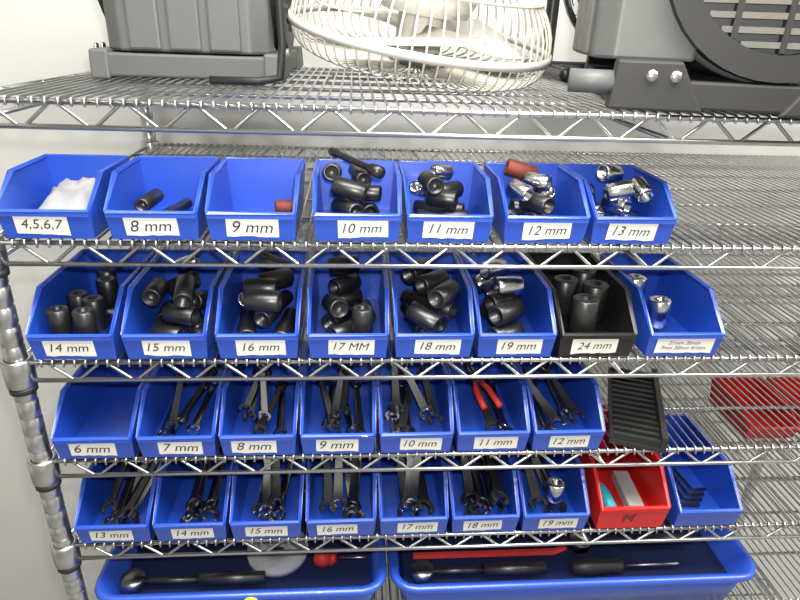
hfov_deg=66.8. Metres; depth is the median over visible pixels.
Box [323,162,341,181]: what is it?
socket
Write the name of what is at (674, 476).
key
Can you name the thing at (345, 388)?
wrench
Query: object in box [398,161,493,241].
storage bin
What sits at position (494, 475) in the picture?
wrench
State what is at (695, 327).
storage bin
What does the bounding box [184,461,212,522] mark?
wrench
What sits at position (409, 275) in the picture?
socket
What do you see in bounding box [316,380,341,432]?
wrench
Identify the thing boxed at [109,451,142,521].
wrench
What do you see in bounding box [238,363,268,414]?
wrench
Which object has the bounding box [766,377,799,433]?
storage bin
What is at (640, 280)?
socket
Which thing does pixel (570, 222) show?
storage bin
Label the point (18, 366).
wire shelving unit
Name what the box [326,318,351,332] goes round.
socket
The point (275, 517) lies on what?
wrench
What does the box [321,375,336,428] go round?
wrench
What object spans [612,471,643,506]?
stone
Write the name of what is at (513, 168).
socket
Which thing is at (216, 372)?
wrench
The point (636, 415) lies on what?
organizer
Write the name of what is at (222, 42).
air mover
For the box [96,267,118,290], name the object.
socket
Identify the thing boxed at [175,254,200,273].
socket
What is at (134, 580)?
wrench
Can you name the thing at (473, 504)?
wrench
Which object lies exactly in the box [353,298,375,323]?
socket
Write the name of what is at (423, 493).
wrench
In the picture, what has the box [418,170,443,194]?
socket
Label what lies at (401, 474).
wrench
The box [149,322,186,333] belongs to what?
socket
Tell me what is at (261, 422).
wrench
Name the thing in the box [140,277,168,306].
socket
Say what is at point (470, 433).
storage bin
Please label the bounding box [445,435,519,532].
storage bin
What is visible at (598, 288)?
socket
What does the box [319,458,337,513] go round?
wrench
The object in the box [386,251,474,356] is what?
storage bin
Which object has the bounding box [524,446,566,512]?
wrench
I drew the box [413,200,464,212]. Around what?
socket
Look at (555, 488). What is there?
socket
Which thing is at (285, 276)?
socket
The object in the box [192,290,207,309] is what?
socket
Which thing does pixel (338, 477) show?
wrench
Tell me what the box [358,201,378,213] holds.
socket
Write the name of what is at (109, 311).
socket
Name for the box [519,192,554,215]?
socket
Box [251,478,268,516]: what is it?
wrench
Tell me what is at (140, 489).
wrench
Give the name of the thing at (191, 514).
wrench
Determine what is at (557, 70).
floor fan
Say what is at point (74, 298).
socket
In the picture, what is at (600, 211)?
socket
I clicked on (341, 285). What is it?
socket
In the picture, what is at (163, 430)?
wrench
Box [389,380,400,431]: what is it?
wrench
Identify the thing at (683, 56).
air mover
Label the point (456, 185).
socket
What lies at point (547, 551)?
bar
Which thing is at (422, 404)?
wrench
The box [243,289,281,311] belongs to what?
socket
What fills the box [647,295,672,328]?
socket
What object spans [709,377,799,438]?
storage bin
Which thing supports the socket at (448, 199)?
in the storage bin at (476, 197)
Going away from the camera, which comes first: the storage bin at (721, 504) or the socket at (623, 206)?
the socket at (623, 206)
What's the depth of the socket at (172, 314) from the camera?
0.75 m
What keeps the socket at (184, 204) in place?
in the storage bin at (179, 178)
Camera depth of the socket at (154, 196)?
0.70 m
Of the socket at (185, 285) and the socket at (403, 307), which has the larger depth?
the socket at (403, 307)
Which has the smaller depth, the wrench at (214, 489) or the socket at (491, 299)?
the socket at (491, 299)
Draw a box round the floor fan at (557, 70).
[523,0,584,82]
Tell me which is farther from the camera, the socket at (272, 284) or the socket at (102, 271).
the socket at (102, 271)
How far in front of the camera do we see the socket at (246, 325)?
0.78 m
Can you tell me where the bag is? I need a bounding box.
[38,177,95,209]
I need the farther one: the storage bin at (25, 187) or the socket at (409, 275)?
the socket at (409, 275)
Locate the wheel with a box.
[247,531,307,577]
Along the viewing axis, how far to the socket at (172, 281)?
0.83 m
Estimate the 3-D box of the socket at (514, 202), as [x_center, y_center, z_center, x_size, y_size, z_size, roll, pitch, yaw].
[0.166,-0.123,0.800,0.040,0.023,0.022,-1,24,-8]
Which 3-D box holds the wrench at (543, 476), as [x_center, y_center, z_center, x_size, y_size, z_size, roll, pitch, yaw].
[0.235,0.288,0.976,0.030,0.016,0.154,1,24,-2]
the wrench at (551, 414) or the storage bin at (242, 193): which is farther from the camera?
the wrench at (551, 414)
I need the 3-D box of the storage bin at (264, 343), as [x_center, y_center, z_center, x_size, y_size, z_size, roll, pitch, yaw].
[-0.178,0.001,0.811,0.103,0.077,0.192,0,24,-4]
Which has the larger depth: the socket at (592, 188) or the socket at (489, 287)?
the socket at (489, 287)
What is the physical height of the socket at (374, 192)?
0.020 m
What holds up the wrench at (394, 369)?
in the storage bin at (436, 437)
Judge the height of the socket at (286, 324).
0.024 m
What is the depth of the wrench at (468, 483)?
0.94 m
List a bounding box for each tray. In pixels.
[94,462,386,599]
[387,515,755,599]
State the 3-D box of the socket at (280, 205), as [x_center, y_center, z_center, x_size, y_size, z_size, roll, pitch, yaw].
[-0.144,-0.117,0.765,0.026,0.019,0.018,-4,25,-14]
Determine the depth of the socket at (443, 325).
0.82 m
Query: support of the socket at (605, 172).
in the storage bin at (656, 223)
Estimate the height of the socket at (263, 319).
0.024 m
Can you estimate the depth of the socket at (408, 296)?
0.80 m
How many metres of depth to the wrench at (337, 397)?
0.87 m
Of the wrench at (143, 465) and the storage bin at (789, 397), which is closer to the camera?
the wrench at (143, 465)
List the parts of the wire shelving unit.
post, post, wire shelf, wire shelf, wire shelf, wire shelf, wire shelf, wire shelf, wire shelf, post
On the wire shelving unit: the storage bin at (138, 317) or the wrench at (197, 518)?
the storage bin at (138, 317)
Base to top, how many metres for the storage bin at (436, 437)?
0.077 m
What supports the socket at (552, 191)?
in the storage bin at (570, 222)
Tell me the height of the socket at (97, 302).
0.040 m
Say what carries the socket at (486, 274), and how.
in the storage bin at (538, 321)
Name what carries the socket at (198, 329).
in the storage bin at (138, 317)
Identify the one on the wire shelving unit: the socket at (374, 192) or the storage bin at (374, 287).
the storage bin at (374, 287)
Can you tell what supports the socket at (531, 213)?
in the storage bin at (570, 222)
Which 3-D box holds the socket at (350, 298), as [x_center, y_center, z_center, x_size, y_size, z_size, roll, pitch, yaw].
[-0.077,-0.002,0.880,0.042,0.026,0.025,-8,26,-22]
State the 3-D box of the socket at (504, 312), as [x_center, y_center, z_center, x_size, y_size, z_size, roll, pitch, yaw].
[0.137,0.015,0.783,0.044,0.028,0.027,-19,32,-39]
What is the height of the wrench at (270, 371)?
0.021 m
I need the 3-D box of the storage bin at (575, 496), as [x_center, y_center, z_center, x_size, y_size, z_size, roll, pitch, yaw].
[0.222,0.271,0.965,0.103,0.077,0.192,0,24,-4]
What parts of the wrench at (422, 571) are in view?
handle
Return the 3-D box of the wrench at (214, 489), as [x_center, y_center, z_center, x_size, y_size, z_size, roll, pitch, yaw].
[-0.279,0.268,0.936,0.024,0.017,0.144,0,24,-5]
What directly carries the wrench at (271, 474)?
in the storage bin at (244, 524)
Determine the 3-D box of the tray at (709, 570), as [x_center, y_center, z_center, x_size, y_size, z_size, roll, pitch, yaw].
[0.270,0.404,1.090,0.593,0.078,0.319,0,24,-4]
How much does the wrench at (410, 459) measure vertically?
0.023 m
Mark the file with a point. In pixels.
(608, 501)
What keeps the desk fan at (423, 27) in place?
on the wire shelving unit
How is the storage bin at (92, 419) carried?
on the wire shelving unit
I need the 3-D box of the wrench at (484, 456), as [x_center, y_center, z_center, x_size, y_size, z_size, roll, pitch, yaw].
[0.142,0.269,0.955,0.030,0.017,0.145,0,24,-5]
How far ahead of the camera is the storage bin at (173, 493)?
0.88 m
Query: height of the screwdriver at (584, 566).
0.028 m
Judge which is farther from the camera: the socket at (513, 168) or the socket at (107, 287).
the socket at (107, 287)
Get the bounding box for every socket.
[45,304,73,333]
[66,289,88,322]
[71,306,98,333]
[82,295,107,329]
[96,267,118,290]
[96,275,117,307]
[106,307,114,324]
[134,188,163,210]
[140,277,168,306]
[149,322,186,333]
[155,300,173,324]
[162,198,191,210]
[162,303,199,326]
[167,270,200,295]
[172,274,196,308]
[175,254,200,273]
[186,310,203,333]
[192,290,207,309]
[237,291,243,306]
[237,307,255,333]
[242,277,278,295]
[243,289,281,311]
[253,290,293,327]
[257,251,290,271]
[258,268,293,287]
[273,307,295,332]
[275,200,292,211]
[321,307,350,329]
[322,293,348,318]
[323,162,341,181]
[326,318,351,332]
[328,254,359,275]
[328,273,360,295]
[331,176,367,202]
[331,196,363,212]
[332,185,381,201]
[340,288,362,306]
[348,164,371,186]
[352,304,372,332]
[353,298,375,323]
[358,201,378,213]
[400,302,427,332]
[401,257,432,283]
[401,289,457,319]
[405,301,442,332]
[409,180,426,196]
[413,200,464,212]
[414,269,449,295]
[416,209,468,214]
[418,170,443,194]
[426,190,458,208]
[427,279,460,308]
[430,164,453,179]
[436,318,447,331]
[443,180,463,196]
[472,273,493,293]
[479,258,507,279]
[479,302,513,320]
[484,293,520,310]
[485,280,493,294]
[487,320,524,332]
[488,297,524,326]
[493,276,523,296]
[504,158,538,179]
[507,178,533,201]
[507,205,516,214]
[509,198,527,214]
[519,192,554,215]
[523,172,551,191]
[523,210,544,215]
[534,185,555,197]
[545,477,564,503]
[553,274,578,315]
[568,293,599,332]
[572,269,596,293]
[582,279,609,321]
[589,183,595,202]
[595,202,605,215]
[596,164,623,182]
[601,194,631,214]
[605,179,633,201]
[612,211,640,216]
[626,273,647,294]
[631,176,654,202]
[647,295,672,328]
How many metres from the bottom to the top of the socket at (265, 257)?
0.038 m
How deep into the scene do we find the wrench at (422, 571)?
0.97 m
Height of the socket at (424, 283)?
0.027 m
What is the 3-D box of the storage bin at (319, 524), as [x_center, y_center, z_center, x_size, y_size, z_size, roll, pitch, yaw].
[-0.090,0.270,0.941,0.103,0.077,0.192,0,24,-4]
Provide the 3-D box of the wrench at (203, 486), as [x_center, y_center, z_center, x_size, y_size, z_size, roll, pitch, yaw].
[-0.303,0.273,0.934,0.025,0.019,0.133,-1,24,-7]
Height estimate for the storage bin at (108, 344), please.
0.077 m
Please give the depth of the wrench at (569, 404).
0.90 m
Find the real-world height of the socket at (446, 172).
0.022 m
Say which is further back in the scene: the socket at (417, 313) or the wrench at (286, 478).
the wrench at (286, 478)
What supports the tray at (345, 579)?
on the wire shelving unit
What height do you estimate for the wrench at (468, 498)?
0.020 m
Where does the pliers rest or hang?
in the storage bin at (470, 433)
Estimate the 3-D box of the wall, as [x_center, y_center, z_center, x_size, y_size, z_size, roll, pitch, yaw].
[0.481,-0.100,1.505,6.000,2.800,0.001,0,24,-4]
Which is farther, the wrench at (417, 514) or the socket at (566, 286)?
the wrench at (417, 514)
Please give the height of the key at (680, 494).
0.005 m
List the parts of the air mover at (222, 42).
power cord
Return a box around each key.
[672,472,704,495]
[673,468,705,490]
[675,484,702,500]
[680,502,699,506]
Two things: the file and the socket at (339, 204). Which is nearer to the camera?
the socket at (339, 204)
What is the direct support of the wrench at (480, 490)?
in the storage bin at (495, 520)
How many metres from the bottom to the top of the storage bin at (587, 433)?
0.077 m
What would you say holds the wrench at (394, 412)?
in the storage bin at (436, 437)
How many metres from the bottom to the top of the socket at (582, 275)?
0.050 m
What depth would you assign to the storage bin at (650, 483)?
0.92 m
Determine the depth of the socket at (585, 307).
0.77 m
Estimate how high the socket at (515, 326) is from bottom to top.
0.028 m
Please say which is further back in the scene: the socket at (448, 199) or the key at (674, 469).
the key at (674, 469)
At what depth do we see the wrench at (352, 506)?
0.90 m
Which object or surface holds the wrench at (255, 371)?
in the storage bin at (236, 438)
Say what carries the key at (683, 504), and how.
in the storage bin at (721, 504)
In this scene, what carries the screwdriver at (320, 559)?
in the tray at (345, 579)
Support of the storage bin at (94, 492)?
on the wire shelving unit
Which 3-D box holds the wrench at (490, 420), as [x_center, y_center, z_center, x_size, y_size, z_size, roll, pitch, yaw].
[0.123,0.151,0.902,0.023,0.012,0.137,-1,25,-8]
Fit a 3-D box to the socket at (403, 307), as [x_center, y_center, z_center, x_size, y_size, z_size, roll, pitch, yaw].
[0.020,0.025,0.829,0.024,0.025,0.078,-5,25,-16]
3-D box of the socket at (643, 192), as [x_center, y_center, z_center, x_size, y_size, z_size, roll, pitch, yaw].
[0.296,-0.135,0.746,0.021,0.030,0.033,-4,25,-13]
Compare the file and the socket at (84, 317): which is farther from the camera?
the file
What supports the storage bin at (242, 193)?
on the wire shelving unit
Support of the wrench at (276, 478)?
in the storage bin at (244, 524)
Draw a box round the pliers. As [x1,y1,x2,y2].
[463,362,502,410]
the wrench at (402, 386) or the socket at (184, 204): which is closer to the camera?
the socket at (184, 204)
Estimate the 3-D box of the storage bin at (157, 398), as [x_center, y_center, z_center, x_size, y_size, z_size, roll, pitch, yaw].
[-0.295,0.136,0.864,0.103,0.077,0.192,0,24,-4]
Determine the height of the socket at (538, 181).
0.021 m
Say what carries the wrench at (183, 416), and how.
in the storage bin at (157, 398)
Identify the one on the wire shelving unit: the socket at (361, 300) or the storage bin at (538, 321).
the storage bin at (538, 321)
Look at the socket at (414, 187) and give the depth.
0.76 m
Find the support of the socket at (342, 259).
in the storage bin at (374, 287)
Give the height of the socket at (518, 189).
0.025 m
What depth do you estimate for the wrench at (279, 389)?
0.90 m
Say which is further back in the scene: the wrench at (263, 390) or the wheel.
the wheel
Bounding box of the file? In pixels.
[599,482,616,506]
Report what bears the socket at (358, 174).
in the storage bin at (329, 225)
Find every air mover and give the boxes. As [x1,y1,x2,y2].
[88,0,303,85]
[567,0,799,118]
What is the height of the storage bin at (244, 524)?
0.077 m
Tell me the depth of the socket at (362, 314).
0.75 m
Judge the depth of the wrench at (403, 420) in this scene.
0.87 m
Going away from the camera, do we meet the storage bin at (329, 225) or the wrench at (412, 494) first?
the storage bin at (329, 225)
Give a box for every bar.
[328,147,385,178]
[413,545,567,559]
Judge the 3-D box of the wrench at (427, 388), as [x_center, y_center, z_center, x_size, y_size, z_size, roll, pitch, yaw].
[0.043,0.137,0.890,0.022,0.020,0.126,-1,24,-7]
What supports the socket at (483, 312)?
in the storage bin at (538, 321)
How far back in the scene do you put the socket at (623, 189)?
0.71 m
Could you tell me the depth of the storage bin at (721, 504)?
0.96 m
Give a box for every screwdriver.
[313,552,367,566]
[570,557,681,575]
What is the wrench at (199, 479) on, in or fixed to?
in the storage bin at (173, 493)
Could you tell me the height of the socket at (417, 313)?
0.038 m
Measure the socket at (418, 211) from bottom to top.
0.021 m
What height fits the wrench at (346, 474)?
0.008 m
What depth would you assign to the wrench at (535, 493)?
0.95 m
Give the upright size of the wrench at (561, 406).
0.018 m
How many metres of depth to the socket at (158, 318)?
0.81 m
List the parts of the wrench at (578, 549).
handle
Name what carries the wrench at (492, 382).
in the storage bin at (470, 433)
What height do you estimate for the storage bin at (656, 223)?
0.067 m
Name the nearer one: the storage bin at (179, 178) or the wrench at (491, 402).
the storage bin at (179, 178)
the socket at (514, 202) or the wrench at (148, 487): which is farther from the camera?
the wrench at (148, 487)
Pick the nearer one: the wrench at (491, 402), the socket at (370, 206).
the socket at (370, 206)
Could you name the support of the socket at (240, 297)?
in the storage bin at (264, 343)
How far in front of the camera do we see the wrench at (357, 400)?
0.88 m
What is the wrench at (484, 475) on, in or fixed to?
in the storage bin at (495, 520)
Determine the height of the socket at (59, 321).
0.040 m
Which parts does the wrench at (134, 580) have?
handle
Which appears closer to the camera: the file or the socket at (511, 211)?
the socket at (511, 211)
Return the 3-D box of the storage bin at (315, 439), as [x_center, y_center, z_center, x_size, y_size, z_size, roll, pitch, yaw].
[-0.088,0.136,0.880,0.103,0.077,0.192,0,24,-4]
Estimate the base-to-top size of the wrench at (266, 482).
0.028 m
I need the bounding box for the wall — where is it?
[0,0,799,599]
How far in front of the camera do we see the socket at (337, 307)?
0.77 m
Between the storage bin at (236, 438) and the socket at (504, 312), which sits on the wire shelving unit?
the storage bin at (236, 438)
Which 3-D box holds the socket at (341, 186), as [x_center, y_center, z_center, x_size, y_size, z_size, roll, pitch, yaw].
[-0.058,-0.128,0.698,0.041,0.029,0.021,5,24,6]
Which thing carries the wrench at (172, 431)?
in the storage bin at (157, 398)
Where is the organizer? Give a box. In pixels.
[608,367,668,453]
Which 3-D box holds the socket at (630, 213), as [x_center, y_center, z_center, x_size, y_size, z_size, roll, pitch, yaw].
[0.282,-0.099,0.758,0.030,0.022,0.022,-7,26,-19]
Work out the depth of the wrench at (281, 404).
0.87 m
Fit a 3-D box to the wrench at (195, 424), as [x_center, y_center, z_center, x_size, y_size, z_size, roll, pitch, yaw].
[-0.285,0.151,0.887,0.018,0.009,0.135,1,24,-2]
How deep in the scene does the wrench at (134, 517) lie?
0.88 m
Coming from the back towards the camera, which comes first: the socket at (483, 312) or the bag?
the socket at (483, 312)
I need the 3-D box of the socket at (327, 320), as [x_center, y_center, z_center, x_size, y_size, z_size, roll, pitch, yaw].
[-0.086,0.023,0.822,0.025,0.026,0.042,11,26,19]
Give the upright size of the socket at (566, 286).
0.050 m
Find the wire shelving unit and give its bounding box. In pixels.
[0,66,799,599]
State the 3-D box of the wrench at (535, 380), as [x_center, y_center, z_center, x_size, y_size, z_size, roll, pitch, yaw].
[0.209,0.153,0.921,0.024,0.011,0.146,3,24,2]
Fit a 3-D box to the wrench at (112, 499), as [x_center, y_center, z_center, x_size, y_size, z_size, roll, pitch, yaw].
[-0.421,0.268,0.912,0.024,0.017,0.132,-2,25,-8]
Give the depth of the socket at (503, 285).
0.79 m
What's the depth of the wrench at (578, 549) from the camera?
1.04 m
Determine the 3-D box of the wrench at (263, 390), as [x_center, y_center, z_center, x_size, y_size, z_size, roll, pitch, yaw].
[-0.195,0.129,0.865,0.019,0.017,0.134,-4,25,-13]
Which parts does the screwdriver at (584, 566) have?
handle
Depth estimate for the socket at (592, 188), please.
0.78 m
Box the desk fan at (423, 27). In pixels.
[288,0,551,91]
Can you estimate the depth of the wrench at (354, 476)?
0.93 m
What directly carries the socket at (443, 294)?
in the storage bin at (456, 340)
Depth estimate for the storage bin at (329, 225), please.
0.69 m
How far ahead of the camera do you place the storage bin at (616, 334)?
0.80 m
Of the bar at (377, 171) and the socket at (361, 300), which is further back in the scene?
the socket at (361, 300)
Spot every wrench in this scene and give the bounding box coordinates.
[100,462,127,513]
[102,461,152,524]
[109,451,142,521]
[118,461,159,519]
[119,568,265,593]
[121,462,140,523]
[122,470,155,521]
[156,381,186,435]
[162,383,209,435]
[164,372,186,429]
[177,364,220,422]
[177,369,217,423]
[179,460,213,522]
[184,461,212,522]
[185,460,207,510]
[186,381,219,433]
[189,460,210,512]
[202,446,222,521]
[202,450,224,510]
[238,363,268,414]
[243,368,257,421]
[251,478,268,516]
[252,381,286,434]
[253,373,270,433]
[255,459,272,517]
[256,364,271,421]
[256,368,272,422]
[259,474,275,503]
[261,462,277,520]
[267,459,284,509]
[268,459,297,520]
[273,381,287,433]
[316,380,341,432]
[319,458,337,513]
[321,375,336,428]
[327,363,345,423]
[328,458,346,510]
[335,363,353,417]
[335,383,355,432]
[342,457,365,518]
[343,459,364,517]
[345,458,360,512]
[350,380,366,432]
[384,371,402,421]
[388,356,403,412]
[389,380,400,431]
[394,379,417,431]
[396,457,415,516]
[398,363,433,419]
[399,380,414,431]
[399,457,415,511]
[401,456,421,510]
[410,559,546,583]
[413,457,434,513]
[415,490,431,516]
[417,366,442,424]
[455,444,476,505]
[456,456,482,514]
[467,379,501,430]
[467,455,492,510]
[469,481,488,514]
[476,455,503,511]
[480,383,514,430]
[482,455,507,506]
[485,379,510,430]
[485,455,509,504]
[518,449,547,510]
[522,368,566,429]
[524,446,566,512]
[529,378,549,429]
[530,373,552,429]
[530,449,565,512]
[536,362,572,419]
[538,362,585,423]
[568,533,694,553]
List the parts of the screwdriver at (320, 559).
handle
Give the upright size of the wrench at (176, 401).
0.011 m
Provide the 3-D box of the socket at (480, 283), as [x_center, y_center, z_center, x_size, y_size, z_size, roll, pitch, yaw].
[0.122,-0.028,0.885,0.041,0.037,0.025,-14,29,-31]
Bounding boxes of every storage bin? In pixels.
[0,154,128,238]
[25,249,155,358]
[51,348,153,458]
[74,449,163,542]
[103,155,220,239]
[120,249,232,358]
[135,341,232,456]
[152,444,234,540]
[205,157,305,240]
[215,250,308,357]
[219,340,305,455]
[229,422,307,538]
[300,341,375,453]
[306,443,376,536]
[307,251,388,357]
[313,159,401,241]
[376,340,453,452]
[376,418,448,534]
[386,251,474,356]
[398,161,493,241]
[444,344,530,451]
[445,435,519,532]
[457,252,556,356]
[483,162,590,242]
[511,441,589,530]
[515,348,605,449]
[525,252,637,356]
[561,164,677,243]
[578,405,670,528]
[600,253,724,355]
[657,414,742,526]
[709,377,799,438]
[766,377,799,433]
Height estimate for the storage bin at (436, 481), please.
0.077 m
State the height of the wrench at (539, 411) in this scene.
0.029 m
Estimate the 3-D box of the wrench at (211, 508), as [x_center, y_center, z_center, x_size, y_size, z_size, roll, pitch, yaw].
[-0.280,0.279,0.930,0.025,0.024,0.149,-1,24,-7]
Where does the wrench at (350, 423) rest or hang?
in the storage bin at (315, 439)

